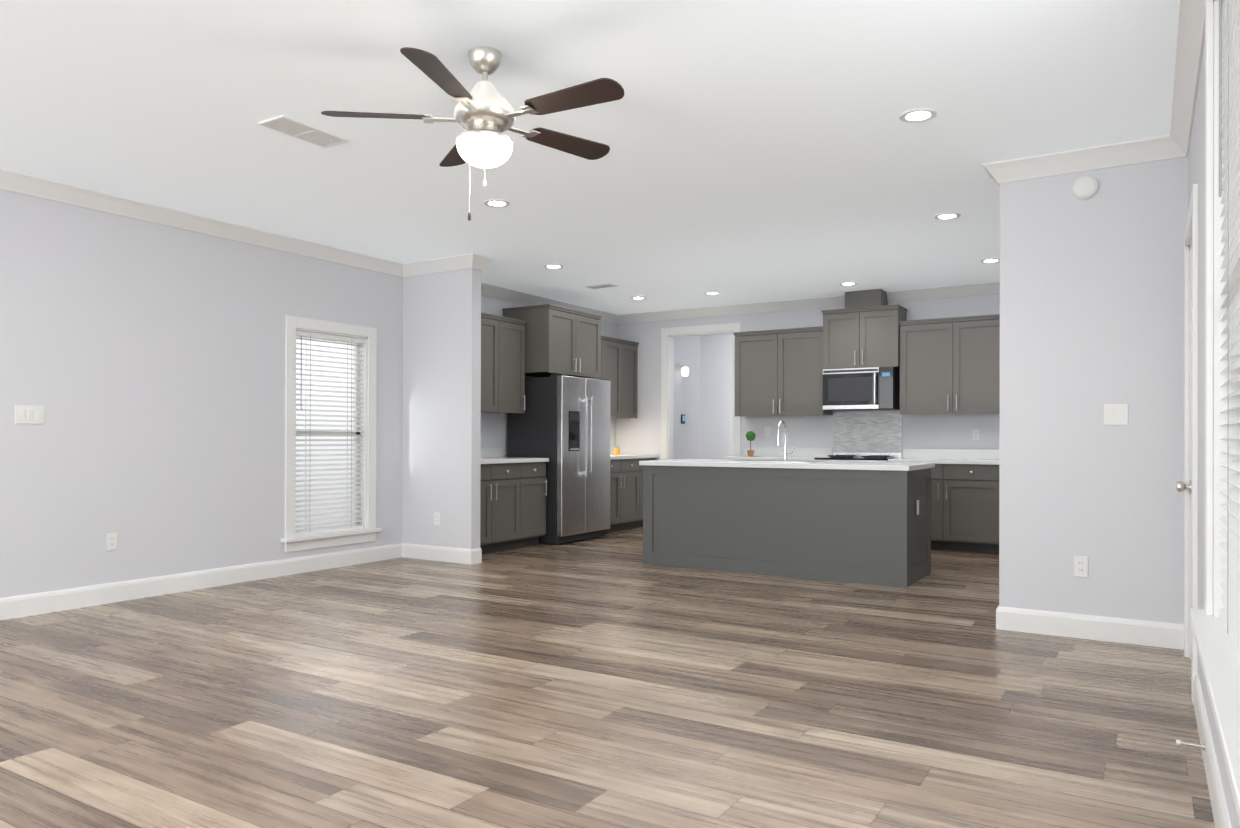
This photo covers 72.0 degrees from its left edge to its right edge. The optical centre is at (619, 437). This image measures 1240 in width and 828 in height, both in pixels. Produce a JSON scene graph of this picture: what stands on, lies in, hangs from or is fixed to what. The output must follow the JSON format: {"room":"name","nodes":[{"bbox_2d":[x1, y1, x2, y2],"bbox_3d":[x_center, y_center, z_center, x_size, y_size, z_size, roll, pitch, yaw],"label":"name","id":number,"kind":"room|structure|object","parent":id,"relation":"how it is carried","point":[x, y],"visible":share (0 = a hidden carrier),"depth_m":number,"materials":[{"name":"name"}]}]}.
{"room":"living room","nodes":[
{"label":"living room","id":0,"kind":"room"},
{"bbox_2d":[0,189,615,597],"bbox_3d":[-3.333,-0.249,6.016,0.150,2.720,12.490,0,0,32],"label":"wall","id":1,"kind":"structure","parent":0,"point":[142,363],"depth_m":5.99,"materials":[{"name":"paint"}]},
{"bbox_2d":[15,405,43,423],"bbox_3d":[-3.672,-0.141,5.314,0.011,0.115,0.162,0,0,32],"label":"light switch","id":2,"kind":"object","parent":1,"relation":"attached to","point":[27,414],"visible":1,"depth_m":5.31,"materials":[{"name":"white plastic"}]},
{"bbox_2d":[107,533,117,550],"bbox_3d":[-3.413,0.701,5.738,0.009,0.115,0.070,0,0,32],"label":"electrical outlet","id":3,"kind":"object","parent":1,"relation":"attached to","point":[112,541],"visible":1,"depth_m":5.74,"materials":[{"name":"white plastic"}]},
{"bbox_2d":[0,543,403,619],"bbox_3d":[-4.248,1.040,4.378,0.016,0.132,8.450,0,0,32],"label":"baseboard","id":4,"kind":"structure","parent":1,"relation":"attached to","point":[80,597],"depth_m":6.13,"materials":[{"name":"white wood"}]},
{"bbox_2d":[0,168,407,276],"bbox_3d":[-4.214,-1.562,4.367,0.082,0.105,8.450,0,0,32],"label":"crown molding","id":5,"kind":"structure","parent":1,"relation":"attached to","point":[13,181],"depth_m":6.10,"materials":[{"name":"white wood"}]},
{"bbox_2d":[296,337,352,529],"bbox_3d":[-2.602,-0.039,7.382,0.001,1.810,0.865,0,0,32],"label":"window","id":6,"kind":"structure","parent":1,"relation":"in","point":[322,403],"depth_m":7.42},
{"bbox_2d":[296,330,364,536],"bbox_3d":[-2.488,-0.030,7.311,0.064,1.692,0.725,0,0,32],"label":"window blinds","id":7,"kind":"object","parent":6,"relation":"attached to","point":[310,335],"visible":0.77,"depth_m":7.30,"materials":[{"name":"white plastic"}]},
{"bbox_2d":[281,315,381,552],"bbox_3d":[-2.487,-0.026,7.311,0.190,1.915,1.015,0,0,32],"label":"window frame","id":8,"kind":"structure","parent":1,"relation":"in","point":[291,540],"depth_m":7.42,"materials":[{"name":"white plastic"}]},
{"bbox_2d":[481,312,504,411],"bbox_3d":[-1.577,-0.737,8.398,0.326,0.947,0.923,0,0,32],"label":"upper cabinet","id":9,"kind":"object","parent":1,"relation":"attached to","point":[492,327],"depth_m":8.59,"materials":[{"name":"grey wood"}]},
{"bbox_2d":[490,316,528,412],"bbox_3d":[-1.273,-0.736,8.891,0.326,0.947,0.494,0,0,32],"label":"upper cabinet","id":10,"kind":"object","parent":1,"relation":"attached to","point":[518,344],"depth_m":8.90,"materials":[{"name":"grey wood"}]},
{"bbox_2d":[481,447,613,458],"bbox_3d":[-0.998,0.165,9.629,0.020,0.100,3.632,0,0,32],"label":"backsplash","id":11,"kind":"structure","parent":1,"relation":"attached to","point":[486,453],"depth_m":9.03,"materials":[{"name":"white stone"}]},
{"bbox_2d":[481,282,619,323],"bbox_3d":[-0.999,-1.543,9.574,0.082,0.105,3.550,0,0,32],"label":"crown molding","id":12,"kind":"structure","parent":1,"relation":"attached to","point":[486,289],"depth_m":9.58,"materials":[{"name":"white wood"}]},
{"bbox_2d":[502,304,600,378],"bbox_3d":[-0.743,-1.025,9.473,0.616,0.682,0.990,0,0,32],"label":"upper cabinet","id":13,"kind":"object","parent":1,"relation":"attached to","point":[566,341],"depth_m":9.13,"materials":[{"name":"grey wood"}]},
{"bbox_2d":[601,336,624,417],"bbox_3d":[-0.343,-0.730,10.397,0.326,0.947,0.964,0,0,32],"label":"upper cabinet","id":14,"kind":"object","parent":1,"relation":"attached to","point":[612,351],"depth_m":10.56,"materials":[{"name":"grey wood"}]},
{"bbox_2d":[625,340,637,417],"bbox_3d":[-0.034,-0.728,10.897,0.326,0.947,0.468,0,0,32],"label":"upper cabinet","id":15,"kind":"object","parent":1,"relation":"attached to","point":[631,350],"depth_m":10.90,"materials":[{"name":"grey wood"}]},
{"bbox_2d":[402,268,480,548],"bbox_3d":[-1.639,-0.240,7.808,0.850,2.720,0.120,0,0,32],"label":"wall","id":16,"kind":"structure","parent":0,"point":[441,457],"depth_m":7.72,"materials":[{"name":"paint"}]},
{"bbox_2d":[434,512,439,524],"bbox_3d":[-1.663,0.739,7.743,0.070,0.115,0.009,0,0,32],"label":"electrical outlet","id":17,"kind":"object","parent":16,"relation":"attached to","point":[436,518],"visible":1,"depth_m":7.74,"materials":[{"name":"white plastic"}]},
{"bbox_2d":[404,543,475,564],"bbox_3d":[-1.659,1.053,7.735,0.836,0.132,0.016,0,0,32],"label":"baseboard","id":18,"kind":"structure","parent":16,"relation":"attached to","point":[415,551],"depth_m":7.70,"materials":[{"name":"white wood"}]},
{"bbox_2d":[404,253,483,276],"bbox_3d":[-1.612,-1.548,7.683,0.842,0.105,0.092,0,0,32],"label":"crown molding","id":19,"kind":"structure","parent":16,"relation":"attached to","point":[472,260],"depth_m":7.65,"materials":[{"name":"white wood"}]},
{"bbox_2d":[480,256,493,269],"bbox_3d":[-1.514,-1.548,7.842,0.842,0.105,0.102,0,0,32],"label":"crown molding","id":20,"kind":"structure","parent":16,"relation":"attached to","point":[487,260],"depth_m":7.62,"materials":[{"name":"white wood"}]},
{"bbox_2d":[0,0,1179,314],"bbox_3d":[0.308,-1.651,4.953,9.500,0.100,16.000,0,0,32],"label":"ceiling","id":21,"kind":"structure","parent":0,"point":[770,150],"depth_m":4.35,"materials":[{"name":"paint"}]},
{"bbox_2d":[258,115,349,147],"bbox_3d":[-1.652,-1.601,4.483,0.200,0.012,0.420,0,0,32],"label":"ceiling vent","id":22,"kind":"object","parent":21,"relation":"in","point":[297,129],"visible":1,"depth_m":4.46,"materials":[{"name":"white plastic"}]},
{"bbox_2d":[321,46,623,220],"bbox_3d":[-0.520,-1.251,3.551,1.224,0.710,1.273,0,0,32],"label":"ceiling fan","id":23,"kind":"object","parent":21,"relation":"hanging from","point":[485,114],"visible":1,"depth_m":3.49,"materials":[{"name":"brown wood"}]},
{"bbox_2d":[484,199,509,207],"bbox_3d":[-0.840,-1.596,5.826,0.180,0.010,0.180,0,0,32],"label":"recessed light","id":24,"kind":"object","parent":21,"relation":"in","point":[498,203],"visible":0.98,"depth_m":5.82,"materials":[{"name":"white plastic"}]},
{"bbox_2d":[544,264,562,268],"bbox_3d":[-0.621,-1.591,7.960,0.180,0.010,0.180,0,0,32],"label":"recessed light","id":25,"kind":"object","parent":21,"relation":"in","point":[552,266],"visible":1,"depth_m":7.95,"materials":[{"name":"white plastic"}]},
{"bbox_2d":[585,283,616,288],"bbox_3d":[-0.198,-1.588,8.968,0.300,0.012,0.160,0,0,32],"label":"ceiling vent","id":26,"kind":"object","parent":21,"relation":"in","point":[605,285],"visible":1,"depth_m":8.96,"materials":[{"name":"white plastic"}]},
{"bbox_2d":[631,296,645,299],"bbox_3d":[0.211,-1.586,9.726,0.180,0.010,0.180,0,0,32],"label":"recessed light","id":27,"kind":"object","parent":21,"relation":"in","point":[638,298],"visible":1,"depth_m":9.73,"materials":[{"name":"white plastic"}]},
{"bbox_2d":[704,291,719,294],"bbox_3d":[1.017,-1.584,9.393,0.180,0.010,0.180,0,0,32],"label":"recessed light","id":28,"kind":"object","parent":21,"relation":"in","point":[712,293],"visible":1,"depth_m":9.39,"materials":[{"name":"white plastic"}]},
{"bbox_2d":[840,282,856,285],"bbox_3d":[2.355,-1.582,8.801,0.180,0.010,0.180,0,0,32],"label":"recessed light","id":29,"kind":"object","parent":21,"relation":"in","point":[848,283],"visible":1,"depth_m":8.77,"materials":[{"name":"white plastic"}]},
{"bbox_2d":[899,108,936,122],"bbox_3d":[1.477,-1.594,4.231,0.180,0.010,0.180,0,0,32],"label":"recessed light","id":30,"kind":"object","parent":21,"relation":"in","point":[917,115],"visible":1,"depth_m":4.22,"materials":[{"name":"white plastic"}]},
{"bbox_2d":[934,212,960,219],"bbox_3d":[2.354,-1.587,6.134,0.180,0.010,0.180,0,0,32],"label":"recessed light","id":31,"kind":"object","parent":21,"relation":"in","point":[948,216],"visible":0.98,"depth_m":6.13,"materials":[{"name":"white plastic"}]},
{"bbox_2d":[980,258,999,262],"bbox_3d":[3.320,-1.582,7.641,0.180,0.010,0.180,0,0,32],"label":"recessed light","id":32,"kind":"object","parent":21,"relation":"in","point":[990,260],"visible":0.9,"depth_m":7.63,"materials":[{"name":"white plastic"}]},
{"bbox_2d":[0,527,1214,827],"bbox_3d":[0.301,1.119,4.948,9.500,0.001,16.000,0,0,32],"label":"floor","id":33,"kind":"structure","parent":0,"point":[610,681],"depth_m":3.54,"materials":[{"name":"brown wood"}]},
{"bbox_2d":[480,463,527,553],"bbox_3d":[-1.463,0.686,8.330,0.596,0.870,0.936,0,0,32],"label":"base cabinet","id":34,"kind":"object","parent":33,"relation":"on","point":[513,492],"depth_m":8.32,"materials":[{"name":"grey wood"}]},
{"bbox_2d":[481,455,547,462],"bbox_3d":[-1.349,0.232,8.480,0.631,0.040,1.308,0,0,32],"label":"countertop","id":35,"kind":"structure","parent":34,"relation":"on","point":[499,458],"depth_m":8.46,"materials":[{"name":"white stone"}]},
{"bbox_2d":[528,463,546,546],"bbox_3d":[-1.153,0.688,8.832,0.596,0.870,0.500,0,0,32],"label":"base cabinet","id":36,"kind":"object","parent":33,"relation":"on","point":[537,482],"depth_m":8.78,"materials":[{"name":"grey wood"}]},
{"bbox_2d":[508,374,610,543],"bbox_3d":[-0.635,0.229,9.401,0.785,1.768,0.940,0,0,32],"label":"fridge","id":37,"kind":"object","parent":33,"relation":"on","point":[562,423],"visible":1,"depth_m":9.05,"materials":[{"name":"silver metal"}]},
{"bbox_2d":[606,459,643,532],"bbox_3d":[-0.232,0.693,10.323,0.596,0.870,0.964,0,0,32],"label":"base cabinet","id":38,"kind":"object","parent":33,"relation":"on","point":[626,475],"depth_m":10.28,"materials":[{"name":"grey wood"}]},
{"bbox_2d":[610,455,657,458],"bbox_3d":[-0.127,0.239,10.459,0.631,0.040,1.304,0,0,32],"label":"countertop","id":39,"kind":"structure","parent":38,"relation":"on","point":[611,456],"depth_m":10.33,"materials":[{"name":"white stone"}]},
{"bbox_2d":[614,447,619,454],"bbox_3d":[-0.038,0.166,10.449,0.080,0.104,0.080,0,0,32],"label":"jar","id":40,"kind":"object","parent":39,"relation":"on","point":[616,450],"visible":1,"depth_m":10.42,"materials":[{"name":"orange"}]},
{"bbox_2d":[639,464,930,587],"bbox_3d":[1.404,0.689,7.357,2.289,0.875,0.861,0,0,32],"label":"kitchen island","id":41,"kind":"object","parent":33,"relation":"on","point":[858,522],"depth_m":6.90,"materials":[{"name":"grey wood"}]},
{"bbox_2d":[639,460,934,471],"bbox_3d":[1.399,0.231,7.351,2.330,0.040,0.912,0,0,32],"label":"island countertop","id":42,"kind":"structure","parent":41,"relation":"on","point":[847,466],"depth_m":7.00,"materials":[{"name":"white stone"}]},
{"bbox_2d":[815,452,901,461],"bbox_3d":[2.541,0.651,9.145,0.762,0.965,0.706,0,0,32],"label":"range","id":43,"kind":"object","parent":33,"relation":"on","point":[858,457],"visible":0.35,"depth_m":9.11,"materials":[{"name":"silver metal"}]},
{"bbox_2d":[931,463,998,553],"bbox_3d":[3.388,0.700,8.705,1.125,0.869,0.596,0,0,32],"label":"base cabinet","id":44,"kind":"object","parent":33,"relation":"on","point":[964,500],"depth_m":8.37,"materials":[{"name":"grey wood"}]},
{"bbox_2d":[723,455,827,459],"bbox_3d":[1.789,0.242,9.674,1.061,0.041,0.631,0,0,32],"label":"countertop","id":45,"kind":"structure","parent":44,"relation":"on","point":[757,457],"depth_m":9.58,"materials":[{"name":"white stone"}]},
{"bbox_2d":[746,431,755,455],"bbox_3d":[1.507,0.074,9.848,0.113,0.293,0.116,0,0,32],"label":"topiary plant","id":46,"kind":"object","parent":45,"relation":"on","point":[750,436],"visible":1,"depth_m":9.81,"materials":[{"name":"plant"}]},
{"bbox_2d":[888,459,998,466],"bbox_3d":[3.935,0.245,8.349,2.428,0.041,0.631,0,0,32],"label":"countertop","id":47,"kind":"structure","parent":44,"relation":"on","point":[986,462],"depth_m":8.46,"materials":[{"name":"white stone"}]},
{"bbox_2d":[673,336,700,458],"bbox_3d":[0.796,-0.227,11.299,0.165,2.720,0.840,0,0,32],"label":"wall","id":48,"kind":"structure","parent":0,"point":[687,350],"depth_m":11.30,"materials":[{"name":"paint"}]},
{"bbox_2d":[676,363,688,375],"bbox_3d":[0.815,-0.875,11.019,0.160,0.175,0.110,0,0,32],"label":"sconce","id":49,"kind":"object","parent":48,"relation":"attached to","point":[685,371],"visible":0.98,"depth_m":10.98,"materials":[{"name":"silver metal"}]},
{"bbox_2d":[681,415,684,423],"bbox_3d":[0.826,-0.237,11.169,0.022,0.120,0.090,0,0,32],"label":"thermostat","id":50,"kind":"object","parent":48,"relation":"attached to","point":[682,419],"visible":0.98,"depth_m":11.14,"materials":[{"name":"black plastic"}]},
{"bbox_2d":[701,334,732,459],"bbox_3d":[2.464,-0.223,10.874,3.450,2.720,0.150,0,0,32],"label":"wall","id":51,"kind":"structure","parent":0,"point":[703,396],"depth_m":11.50,"materials":[{"name":"paint"}]},
{"bbox_2d":[616,293,999,459],"bbox_3d":[2.577,-0.226,9.635,6.105,2.720,0.120,0,0,32],"label":"wall","id":52,"kind":"structure","parent":0,"point":[640,433],"depth_m":9.91,"materials":[{"name":"paint"}]},
{"bbox_2d":[661,323,740,459],"bbox_3d":[1.022,-0.123,10.595,1.090,2.510,0.160,0,0,32],"label":"door frame","id":53,"kind":"structure","parent":52,"relation":"attached to","point":[668,335],"depth_m":10.78,"materials":[{"name":"white wood"}]},
{"bbox_2d":[765,427,769,435],"bbox_3d":[1.741,-0.067,10.075,0.070,0.115,0.009,0,0,32],"label":"electrical outlet","id":54,"kind":"object","parent":52,"relation":"attached to","point":[767,431],"visible":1,"depth_m":10.07,"materials":[{"name":"white plastic"}]},
{"bbox_2d":[733,329,832,415],"bbox_3d":[1.871,-0.725,9.806,1.062,0.947,0.326,0,0,32],"label":"upper cabinet","id":55,"kind":"object","parent":52,"relation":"attached to","point":[778,372],"depth_m":9.66,"materials":[{"name":"grey wood"}]},
{"bbox_2d":[620,281,999,323],"bbox_3d":[2.528,-1.533,9.551,6.105,0.105,0.082,0,0,32],"label":"crown molding","id":56,"kind":"structure","parent":52,"relation":"attached to","point":[990,287],"depth_m":9.83,"materials":[{"name":"white wood"}]},
{"bbox_2d":[821,305,908,368],"bbox_3d":[2.661,-1.059,9.296,0.807,0.617,0.366,0,0,32],"label":"upper cabinet","id":57,"kind":"object","parent":52,"relation":"attached to","point":[871,337],"depth_m":9.13,"materials":[{"name":"grey wood"}]},
{"bbox_2d":[823,367,899,410],"bbox_3d":[2.623,-0.521,9.275,0.758,0.440,0.434,0,0,32],"label":"microwave","id":58,"kind":"object","parent":57,"relation":"attached to","point":[873,388],"visible":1,"depth_m":9.13,"materials":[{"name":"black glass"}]},
{"bbox_2d":[845,289,887,308],"bbox_3d":[2.691,-1.487,9.326,0.389,0.193,0.286,0,0,32],"label":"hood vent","id":59,"kind":"object","parent":52,"relation":"attached to","point":[862,299],"depth_m":9.20,"materials":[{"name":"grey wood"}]},
{"bbox_2d":[745,448,998,458],"bbox_3d":[3.313,0.175,9.092,4.267,0.100,0.020,0,0,32],"label":"backsplash","id":60,"kind":"structure","parent":52,"relation":"attached to","point":[907,453],"depth_m":9.12,"materials":[{"name":"white stone"}]},
{"bbox_2d":[900,314,999,413],"bbox_3d":[3.497,-0.723,8.802,1.125,0.947,0.326,0,0,32],"label":"upper cabinet","id":61,"kind":"object","parent":52,"relation":"attached to","point":[951,365],"depth_m":8.69,"materials":[{"name":"grey wood"}]},
{"bbox_2d":[972,429,979,440],"bbox_3d":[3.698,-0.024,8.866,0.070,0.115,0.009,0,0,32],"label":"electrical outlet","id":62,"kind":"object","parent":52,"relation":"attached to","point":[975,434],"visible":1,"depth_m":8.86,"materials":[{"name":"white plastic"}]},
{"bbox_2d":[999,156,1187,623],"bbox_3d":[2.650,-0.235,4.818,0.920,2.720,0.120,0,0,32],"label":"wall","id":63,"kind":"structure","parent":0,"point":[1091,306],"depth_m":4.75,"materials":[{"name":"paint"}]},
{"bbox_2d":[983,136,1167,185],"bbox_3d":[2.529,-1.543,4.797,0.897,0.105,0.112,0,0,32],"label":"crown molding","id":64,"kind":"structure","parent":63,"relation":"attached to","point":[1148,149],"depth_m":4.76,"materials":[{"name":"white wood"}]},
{"bbox_2d":[1074,556,1087,576],"bbox_3d":[2.582,0.724,4.781,0.070,0.115,0.009,0,0,32],"label":"outlet","id":65,"kind":"object","parent":63,"relation":"attached to","point":[1080,566],"visible":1,"depth_m":4.78,"materials":[{"name":"white plastic"}]},
{"bbox_2d":[1072,175,1098,199],"bbox_3d":[2.595,-1.396,4.764,0.132,0.132,0.037,0,0,32],"label":"smoke detector","id":66,"kind":"object","parent":63,"relation":"attached to","point":[1085,187],"visible":1,"depth_m":4.75,"materials":[{"name":"white plastic"}]},
{"bbox_2d":[996,606,1183,649],"bbox_3d":[2.608,1.058,4.769,0.936,0.132,0.060,0,0,32],"label":"baseboard","id":67,"kind":"structure","parent":63,"relation":"attached to","point":[1144,633],"depth_m":4.74,"materials":[{"name":"white wood"}]},
{"bbox_2d":[1104,404,1127,424],"bbox_3d":[2.726,-0.125,4.694,0.116,0.115,0.011,0,0,32],"label":"light switch","id":68,"kind":"object","parent":63,"relation":"attached to","point":[1115,414],"visible":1,"depth_m":4.69,"materials":[{"name":"white plastic"}]},
{"bbox_2d":[1188,42,1239,827],"bbox_3d":[1.988,-0.241,2.729,0.150,2.720,12.490,0,0,32],"label":"wall","id":69,"kind":"structure","parent":0,"point":[1196,164],"depth_m":3.37,"materials":[{"name":"paint"}]},
{"bbox_2d":[1176,248,1191,543],"bbox_3d":[2.685,0.080,4.008,0.108,2.071,0.779,0,0,32],"label":"door","id":70,"kind":"structure","parent":69,"relation":"in","point":[1181,486],"depth_m":4.28,"materials":[{"name":"white metal"}]},
{"bbox_2d":[1164,0,1204,158],"bbox_3d":[0.835,-1.555,1.078,0.082,0.105,8.160,0,0,32],"label":"crown molding","id":71,"kind":"structure","parent":69,"relation":"attached to","point":[1188,58],"depth_m":3.63,"materials":[{"name":"white wood"}]},
{"bbox_2d":[1184,184,1198,702],"bbox_3d":[2.746,0.028,3.976,0.170,2.190,0.990,0,0,32],"label":"door frame","id":72,"kind":"structure","parent":69,"relation":"attached to","point":[1190,572],"depth_m":3.86,"materials":[{"name":"white wood"}]},
{"bbox_2d":[1193,673,1231,827],"bbox_3d":[0.566,1.045,0.588,0.016,0.132,7.060,0,0,32],"label":"baseboard","id":73,"kind":"structure","parent":69,"relation":"attached to","point":[1221,817],"depth_m":2.67,"materials":[{"name":"white wood"}]},
{"bbox_2d":[1176,739,1204,749],"bbox_3d":[1.939,1.044,2.902,0.080,0.024,0.024,0,0,32],"label":"door stop","id":74,"kind":"object","parent":73,"relation":"attached to","point":[1180,743],"visible":1,"depth_m":2.90,"materials":[{"name":"white metal"}]},
{"bbox_2d":[1189,0,1239,822],"bbox_3d":[1.458,-0.412,1.946,0.190,2.205,2.130,0,0,32],"label":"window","id":75,"kind":"structure","parent":69,"relation":"in","point":[1220,667],"depth_m":2.75,"materials":[{"name":"white plastic"}]},
{"bbox_2d":[1219,0,1239,666],"bbox_3d":[1.459,-0.416,1.946,0.064,1.982,1.840,0,0,32],"label":"window blinds","id":76,"kind":"object","parent":75,"relation":"attached to","point":[1229,119],"visible":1,"depth_m":2.45,"materials":[{"name":"white plastic"}]}
]}

